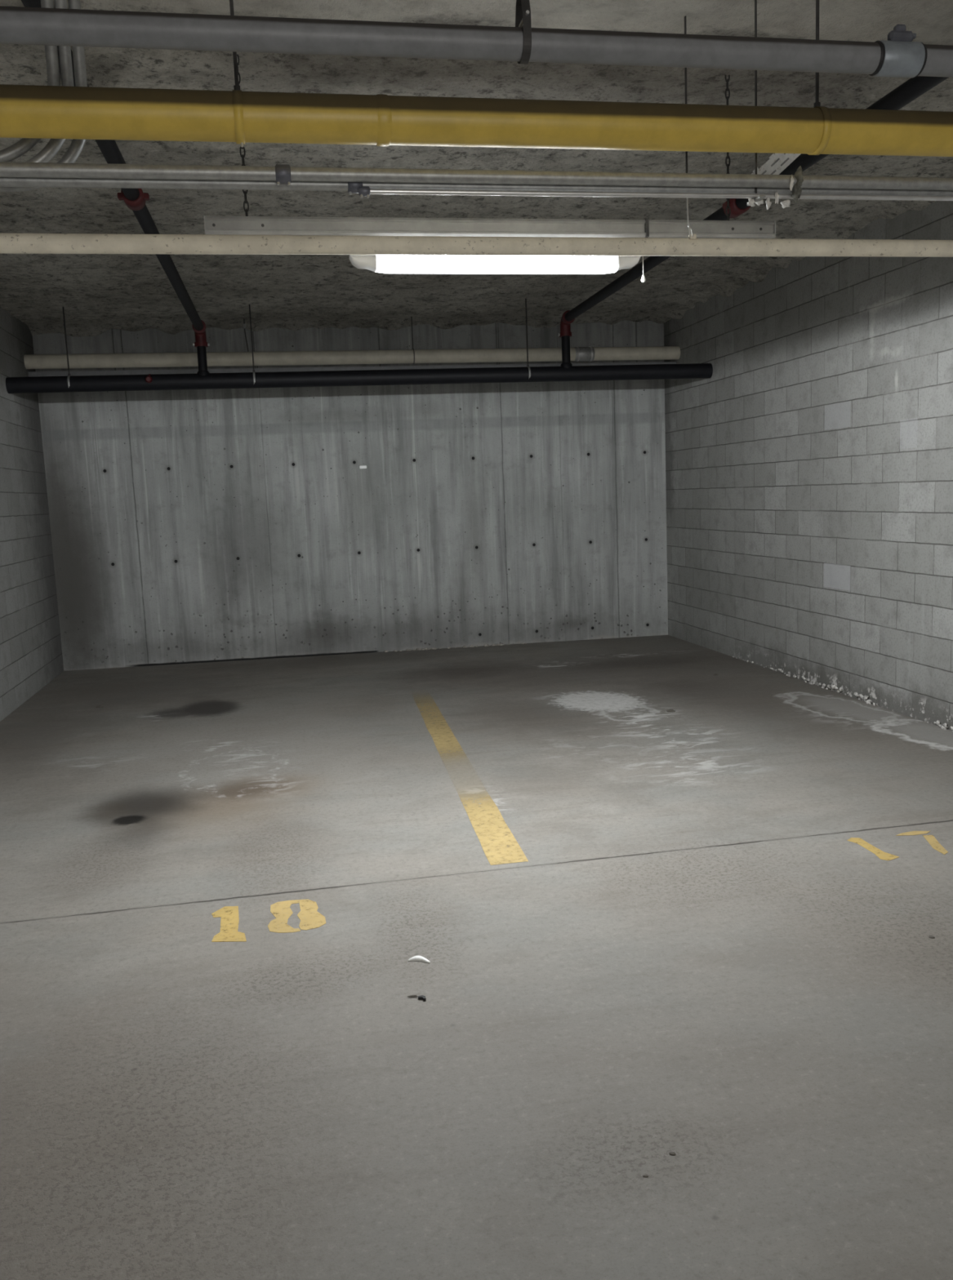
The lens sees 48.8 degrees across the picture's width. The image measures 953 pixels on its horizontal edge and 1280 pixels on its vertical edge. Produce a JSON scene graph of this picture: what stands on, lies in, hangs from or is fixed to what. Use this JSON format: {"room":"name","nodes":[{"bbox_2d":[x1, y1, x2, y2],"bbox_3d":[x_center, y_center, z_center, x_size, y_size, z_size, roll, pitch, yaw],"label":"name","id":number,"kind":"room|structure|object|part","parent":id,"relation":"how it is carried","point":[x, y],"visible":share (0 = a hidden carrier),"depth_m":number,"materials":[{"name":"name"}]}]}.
{"room":"parking garage","nodes":[
{"label":"parking garage","id":0,"kind":"room"},
{"bbox_2d":[0,306,63,721],"bbox_3d":[-2.675,-0.247,1.663,0.200,3.460,18.300,-4,8,-10],"label":"wall","id":1,"kind":"structure","parent":0,"point":[31,657],"depth_m":9.32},
{"bbox_2d":[0,84,952,156],"bbox_3d":[0.225,-1.724,3.512,6.345,0.153,0.153,-4,8,-10],"label":"gas pipe","id":2,"kind":"object","parent":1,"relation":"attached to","point":[26,111],"visible":1,"depth_m":3.40,"materials":[{"name":"yellow metal"}]},
{"bbox_2d":[0,5,952,77],"bbox_3d":[0.295,-1.780,3.108,6.345,0.143,0.100,-4,8,-10],"label":"drain pipe","id":3,"kind":"object","parent":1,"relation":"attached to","point":[896,56],"visible":1,"depth_m":3.02,"materials":[{"name":"grey plastic"}]},
{"bbox_2d":[32,320,667,671],"bbox_3d":[-1.121,-1.597,10.937,6.390,3.460,0.200,-3,8,-8],"label":"wall","id":4,"kind":"structure","parent":0,"point":[215,525],"depth_m":10.84,"materials":[{"name":"concrete"}]},
{"bbox_2d":[27,361,675,376],"bbox_3d":[-1.094,-2.657,10.392,6.354,0.125,0.090,-3,8,-8],"label":"ledge","id":5,"kind":"object","parent":4,"relation":"attached to","point":[345,368],"visible":0.36,"depth_m":10.24,"materials":[{"name":"grey painted steel"}]},
{"bbox_2d":[359,465,366,468],"bbox_3d":[-1.165,-1.778,10.800,0.072,0.030,0.012,-4,8,-10],"label":"tag","id":6,"kind":"object","parent":4,"relation":"attached to","point":[360,466],"visible":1,"depth_m":10.79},
{"bbox_2d":[0,635,952,1279],"bbox_3d":[0.617,1.338,2.450,6.745,0.150,18.600,-4,8,-10],"label":"floor","id":7,"kind":"structure","parent":0,"point":[691,954],"depth_m":3.55,"materials":[{"name":"concrete"}]},
{"bbox_2d":[211,899,325,942],"bbox_3d":[-0.812,1.090,4.088,0.441,0.001,0.371,-4,8,-10],"label":"painted number","id":8,"kind":"object","parent":7,"relation":"on","point":[309,917],"visible":1,"depth_m":4.08,"materials":[{"name":"paint"}]},
{"bbox_2d":[407,955,430,963],"bbox_3d":[-0.198,1.116,3.675,0.082,0.014,0.031,0,8,16],"label":"plastic sliver","id":9,"kind":"object","parent":7,"relation":"on","point":[418,958],"visible":1,"depth_m":3.67,"materials":[{"name":"white plastic"}]},
{"bbox_2d":[417,995,426,1001],"bbox_3d":[-0.176,1.158,3.391,0.023,0.009,0.024,-4,8,-10],"label":"chip","id":10,"kind":"object","parent":7,"relation":"on","point":[420,997],"visible":1,"depth_m":3.39,"materials":[{"name":"black"}]},
{"bbox_2d":[383,642,526,652],"bbox_3d":[-0.217,0.077,11.160,1.536,0.032,0.071,-3,8,-8],"label":"crumbs","id":11,"kind":"object","parent":7,"relation":"on","point":[484,645],"visible":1,"depth_m":11.13,"materials":[{"name":"grey concrete"}]},
{"bbox_2d":[416,702,528,865],"bbox_3d":[-0.181,0.695,6.748,0.333,0.001,4.365,-4,8,-10],"label":"parking line","id":12,"kind":"object","parent":7,"relation":"on","point":[494,838],"visible":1,"depth_m":5.28,"materials":[{"name":"paint"}]},
{"bbox_2d":[732,656,952,731],"bbox_3d":[2.755,0.382,8.035,0.052,0.076,3.930,-4,8,-10],"label":"crust","id":13,"kind":"object","parent":7,"relation":"on","point":[944,726],"visible":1,"depth_m":8.05,"materials":[{"name":"white"}]},
{"bbox_2d":[846,831,947,860],"bbox_3d":[1.898,0.906,4.643,0.419,0.001,0.313,-4,8,-10],"label":"painted number","id":14,"kind":"object","parent":7,"relation":"on","point":[931,839],"visible":1,"depth_m":4.64,"materials":[{"name":"paint"}]},
{"bbox_2d":[0,0,952,336],"bbox_3d":[0.495,-1.987,1.938,6.745,0.379,18.700,-4,8,-10],"label":"ceiling","id":15,"kind":"structure","parent":0,"point":[98,294],"depth_m":5.88,"materials":[{"name":"grey concrete"}]},
{"bbox_2d":[0,0,60,161],"bbox_3d":[-2.151,-1.824,3.280,1.610,0.644,0.039,-4,8,-10],"label":"conduit","id":16,"kind":"object","parent":15,"relation":"attached to","point":[17,149],"visible":0.47,"depth_m":3.41,"materials":[{"name":"metal"}]},
{"bbox_2d":[0,0,87,191],"bbox_3d":[-2.127,-1.808,3.359,1.683,0.699,0.038,-4,8,-10],"label":"conduit","id":17,"kind":"object","parent":15,"relation":"attached to","point":[76,147],"visible":0.27,"depth_m":3.49,"materials":[{"name":"metal"}]},
{"bbox_2d":[24,0,74,162],"bbox_3d":[-2.133,-1.805,3.297,1.649,0.689,0.038,-4,8,-10],"label":"conduit","id":18,"kind":"object","parent":15,"relation":"attached to","point":[53,146],"visible":0.31,"depth_m":3.43,"materials":[{"name":"metal"}]},
{"bbox_2d":[62,306,70,387],"bbox_3d":[-3.560,-2.534,9.127,0.020,0.739,0.140,-4,8,-10],"label":"hanger","id":19,"kind":"object","parent":15,"relation":"hanging from","point":[68,374],"visible":0.82,"depth_m":9.11,"materials":[{"name":"metal"}]},
{"bbox_2d":[5,362,712,393],"bbox_3d":[-0.918,-2.389,9.521,6.351,0.169,0.171,-3,8,-8],"label":"pipe","id":20,"kind":"object","parent":19,"relation":"hanging from","point":[202,380],"visible":1,"depth_m":9.46,"materials":[{"name":"black metal"}]},
{"bbox_2d":[145,373,152,382],"bbox_3d":[-2.877,-2.275,9.247,0.060,0.140,0.170,-4,8,-10],"label":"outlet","id":21,"kind":"object","parent":20,"relation":"attached to","point":[148,378],"depth_m":9.18,"materials":[{"name":"red metal"}]},
{"bbox_2d":[196,370,209,375],"bbox_3d":[-2.423,-2.354,9.319,0.108,0.065,0.108,-4,8,-10],"label":"outlet","id":22,"kind":"object","parent":20,"relation":"attached to","point":[200,372],"depth_m":9.27,"materials":[{"name":"black metal"}]},
{"bbox_2d":[560,362,572,368],"bbox_3d":[0.837,-2.546,9.776,0.108,0.065,0.108,-4,8,-10],"label":"pipe fitting","id":23,"kind":"object","parent":20,"relation":"attached to","point":[564,365],"depth_m":9.73,"materials":[{"name":"black metal"}]},
{"bbox_2d":[21,0,209,370],"bbox_3d":[-1.055,-1.586,1.123,0.162,0.652,16.793,-4,8,-9],"label":"pipe","id":24,"kind":"object","parent":15,"relation":"hanging from","point":[135,199],"visible":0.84,"depth_m":6.08,"materials":[{"name":"black metal"}]},
{"bbox_2d":[229,0,244,146],"bbox_3d":[-0.762,-1.886,3.302,0.028,0.636,0.154,-4,8,-10],"label":"hanger","id":25,"kind":"object","parent":15,"relation":"hanging from","point":[237,92],"visible":0.95,"depth_m":3.28,"materials":[{"name":"yellow metal"}]},
{"bbox_3d":[-0.766,-1.966,3.291,0.011,0.474,0.012,-4,8,-10],"label":"rod","id":26,"kind":"part","parent":25,"relation":"part of","materials":[{"name":"grey metal"}]},
{"bbox_2d":[236,53,248,216],"bbox_3d":[-0.934,-1.998,4.178,0.016,0.636,0.020,5,11,41],"label":"chain","id":27,"kind":"object","parent":15,"relation":"hanging from","point":[242,156],"visible":0.35,"depth_m":4.19,"materials":[{"name":"grey metal"}]},
{"bbox_2d":[203,214,775,238],"bbox_3d":[0.104,-1.722,4.413,2.419,0.075,0.124,-4,8,-10],"label":"mounting rail","id":28,"kind":"object","parent":27,"relation":"hanging from","point":[213,224],"visible":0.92,"depth_m":4.35,"materials":[{"name":"white metal"}]},
{"bbox_3d":[-1.082,-1.645,4.196,0.004,0.074,0.120,-4,8,-10],"label":"plate","id":29,"kind":"part","parent":28,"relation":"part of","materials":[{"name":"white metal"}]},
{"bbox_2d":[348,254,645,282],"bbox_3d":[0.105,-1.600,4.429,1.276,0.176,0.094,-4,8,-10],"label":"lamp","id":30,"kind":"object","parent":28,"relation":"hanging from","point":[386,264],"visible":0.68,"depth_m":4.39,"materials":[{"name":"glowing white plastic diffuser"},{"name":"white plastic"}]},
{"bbox_3d":[0.723,-1.568,4.552,0.022,0.032,0.022,-4,8,-10],"label":"cord knob","id":31,"kind":"part","parent":30,"relation":"part of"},
{"bbox_3d":[1.289,-1.798,4.630,0.004,0.074,0.120,-4,8,-10],"label":"plate","id":32,"kind":"part","parent":28,"relation":"part of","materials":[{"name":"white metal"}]},
{"bbox_2d":[242,318,248,351],"bbox_3d":[-2.215,-2.925,10.078,0.038,0.310,0.029,-4,8,-10],"label":"strap","id":33,"kind":"object","parent":15,"relation":"hanging from","point":[243,324],"visible":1,"depth_m":10.08,"materials":[{"name":"metal"}]},
{"bbox_2d":[248,304,255,383],"bbox_3d":[-1.996,-2.623,9.346,0.020,0.743,0.140,-4,8,-10],"label":"hanger","id":34,"kind":"object","parent":15,"relation":"hanging from","point":[253,370],"visible":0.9,"depth_m":9.33,"materials":[{"name":"metal"}]},
{"bbox_2d":[410,316,414,364],"bbox_3d":[-0.628,-2.946,10.321,0.009,0.458,0.149,-4,8,-10],"label":"strap","id":35,"kind":"object","parent":15,"relation":"hanging from","point":[411,317],"visible":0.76,"depth_m":10.30,"materials":[{"name":"grey metal"}]},
{"bbox_2d":[23,346,679,368],"bbox_3d":[-1.080,-2.769,10.277,6.352,0.175,0.148,-3,8,-8],"label":"pipe","id":36,"kind":"object","parent":35,"relation":"hanging from","point":[589,353],"visible":1,"depth_m":10.20,"materials":[{"name":"metal"}]},
{"bbox_3d":[-0.630,-3.015,10.311,0.007,0.320,0.007,-1,8,12],"label":"rod","id":37,"kind":"part","parent":35,"relation":"part of","materials":[{"name":"grey metal"}]},
{"bbox_2d":[515,0,531,64],"bbox_3d":[0.130,-1.950,3.054,0.024,0.509,0.120,-4,8,-10],"label":"hanger","id":38,"kind":"object","parent":15,"relation":"hanging from","point":[522,11],"visible":0.84,"depth_m":3.04,"materials":[{"name":"metal"}]},
{"bbox_2d":[524,298,530,378],"bbox_3d":[0.467,-2.765,9.692,0.020,0.749,0.140,-4,8,-10],"label":"hanger","id":39,"kind":"object","parent":15,"relation":"hanging from","point":[527,365],"visible":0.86,"depth_m":9.67,"materials":[{"name":"metal"}]},
{"bbox_3d":[0.464,-2.832,9.682,0.011,0.613,0.012,-4,8,-10],"label":"rod","id":40,"kind":"part","parent":39,"relation":"part of","materials":[{"name":"grey metal"}]},
{"bbox_2d":[684,15,693,238],"bbox_3d":[0.803,-1.949,3.985,0.018,0.821,0.045,-4,8,-10],"label":"hanger","id":41,"kind":"object","parent":15,"relation":"hanging from","point":[685,24],"visible":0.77,"depth_m":4.01,"materials":[{"name":"metal"}]},
{"bbox_3d":[0.796,-2.041,3.990,0.009,0.640,0.008,-4,8,-10],"label":"rod","id":42,"kind":"part","parent":41,"relation":"part of","materials":[{"name":"grey metal"}]},
{"bbox_2d":[724,74,730,220],"bbox_3d":[1.088,-2.128,4.548,0.016,0.636,0.020,5,11,41],"label":"chain","id":43,"kind":"object","parent":15,"relation":"hanging from","point":[726,89],"visible":0.52,"depth_m":4.55,"materials":[{"name":"grey metal"}]},
{"bbox_2d":[557,75,948,363],"bbox_3d":[2.266,-1.755,1.666,0.162,0.580,16.652,-4,8,-10],"label":"pipe","id":44,"kind":"object","parent":15,"relation":"hanging from","point":[912,88],"visible":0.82,"depth_m":5.94,"materials":[{"name":"black metal"}]},
{"bbox_2d":[746,0,765,205],"bbox_3d":[1.005,-1.967,3.778,0.024,0.744,0.110,-4,8,-10],"label":"hanger","id":45,"kind":"object","parent":15,"relation":"hanging from","point":[759,197],"visible":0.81,"depth_m":3.77,"materials":[{"name":"metal"}]},
{"bbox_2d":[0,161,952,190],"bbox_3d":[0.208,-1.602,3.648,6.345,0.066,0.058,-4,8,-10],"label":"conduit","id":46,"kind":"object","parent":45,"relation":"hanging from","point":[281,173],"visible":1,"depth_m":3.58,"materials":[{"name":"metal"}]},
{"bbox_2d":[789,174,794,191],"bbox_3d":[1.140,-1.653,3.791,0.018,0.058,0.014,-4,8,-10],"label":"scrap","id":47,"kind":"object","parent":46,"relation":"attached to","point":[791,183],"visible":1,"depth_m":3.79,"materials":[{"name":"white paper"}]},
{"bbox_2d":[791,165,803,204],"bbox_3d":[1.165,-1.650,3.807,0.030,0.127,0.060,-4,8,-10],"label":"clamp","id":48,"kind":"object","parent":46,"relation":"attached to","point":[796,193],"visible":1,"depth_m":3.80,"materials":[{"name":"grey metal"}]},
{"bbox_2d":[0,177,952,195],"bbox_3d":[0.199,-1.591,3.699,6.345,0.061,0.053,-4,8,-10],"label":"conduit","id":49,"kind":"object","parent":45,"relation":"hanging from","point":[351,187],"visible":0.7,"depth_m":3.58,"materials":[{"name":"metal"}]},
{"bbox_2d":[358,186,952,200],"bbox_3d":[1.460,-1.642,3.908,3.788,0.039,0.031,-4,8,-10],"label":"conduit","id":50,"kind":"object","parent":49,"relation":"attached to","point":[366,191],"visible":1,"depth_m":3.73,"materials":[{"name":"metal"}]},
{"bbox_2d":[746,197,755,206],"bbox_3d":[1.000,-1.596,3.823,0.030,0.035,0.031,-4,8,-10],"label":"scrap","id":51,"kind":"object","parent":50,"relation":"hanging from","point":[750,202],"visible":1,"depth_m":3.82,"materials":[{"name":"white paper"}]},
{"bbox_2d":[754,200,763,205],"bbox_3d":[1.033,-1.597,3.829,0.032,0.024,0.028,-4,8,-10],"label":"scrap","id":52,"kind":"object","parent":50,"relation":"hanging from","point":[761,202],"visible":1,"depth_m":3.83,"materials":[{"name":"white paper"}]},
{"bbox_2d":[764,197,771,209],"bbox_3d":[1.064,-1.597,3.837,0.017,0.046,0.022,-8,10,-34],"label":"scrap","id":53,"kind":"object","parent":50,"relation":"hanging from","point":[768,203],"visible":1,"depth_m":3.83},
{"bbox_2d":[773,191,778,204],"bbox_3d":[1.094,-1.613,3.825,0.014,0.051,0.018,-9,10,-41],"label":"scrap","id":54,"kind":"object","parent":50,"relation":"attached to","point":[775,195],"visible":1,"depth_m":3.82,"materials":[{"name":"white paper"}]},
{"bbox_2d":[780,199,790,208],"bbox_3d":[1.136,-1.600,3.849,0.044,0.031,0.029,-4,8,-10],"label":"scrap","id":55,"kind":"object","parent":50,"relation":"hanging from","point":[785,203],"visible":1,"depth_m":3.84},
{"bbox_3d":[1.005,-1.970,3.778,0.008,0.738,0.008,-4,8,-10],"label":"rod","id":56,"kind":"part","parent":45,"relation":"part of","materials":[{"name":"grey metal"}]},
{"bbox_2d":[751,152,800,174],"bbox_3d":[1.501,-2.361,5.097,0.448,0.376,0.037,-4,8,-10],"label":"brace","id":57,"kind":"object","parent":15,"relation":"attached to","point":[776,162],"visible":0.34,"depth_m":5.08,"materials":[{"name":"white metal"}]},
{"bbox_2d":[807,0,831,155],"bbox_3d":[1.187,-2.020,3.657,0.028,0.620,0.154,-4,8,-10],"label":"hanger","id":58,"kind":"object","parent":15,"relation":"hanging from","point":[826,113],"visible":0.62,"depth_m":3.64,"materials":[{"name":"yellow metal"}]},
{"bbox_3d":[1.184,-2.094,3.647,0.011,0.470,0.012,-4,8,-10],"label":"rod","id":59,"kind":"part","parent":58,"relation":"part of","materials":[{"name":"grey metal"}]},
{"bbox_2d":[663,200,952,730],"bbox_3d":[3.775,-0.646,2.708,0.200,3.460,18.034,-4,8,-10],"label":"wall","id":60,"kind":"structure","parent":0,"point":[809,478],"depth_m":7.99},
{"bbox_2d":[0,232,952,257],"bbox_3d":[0.162,-1.481,3.942,6.345,0.077,0.067,-4,8,-10],"label":"pipe","id":61,"kind":"object","parent":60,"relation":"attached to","point":[10,242],"visible":1,"depth_m":3.88,"materials":[{"name":"beige metal"}]}
]}

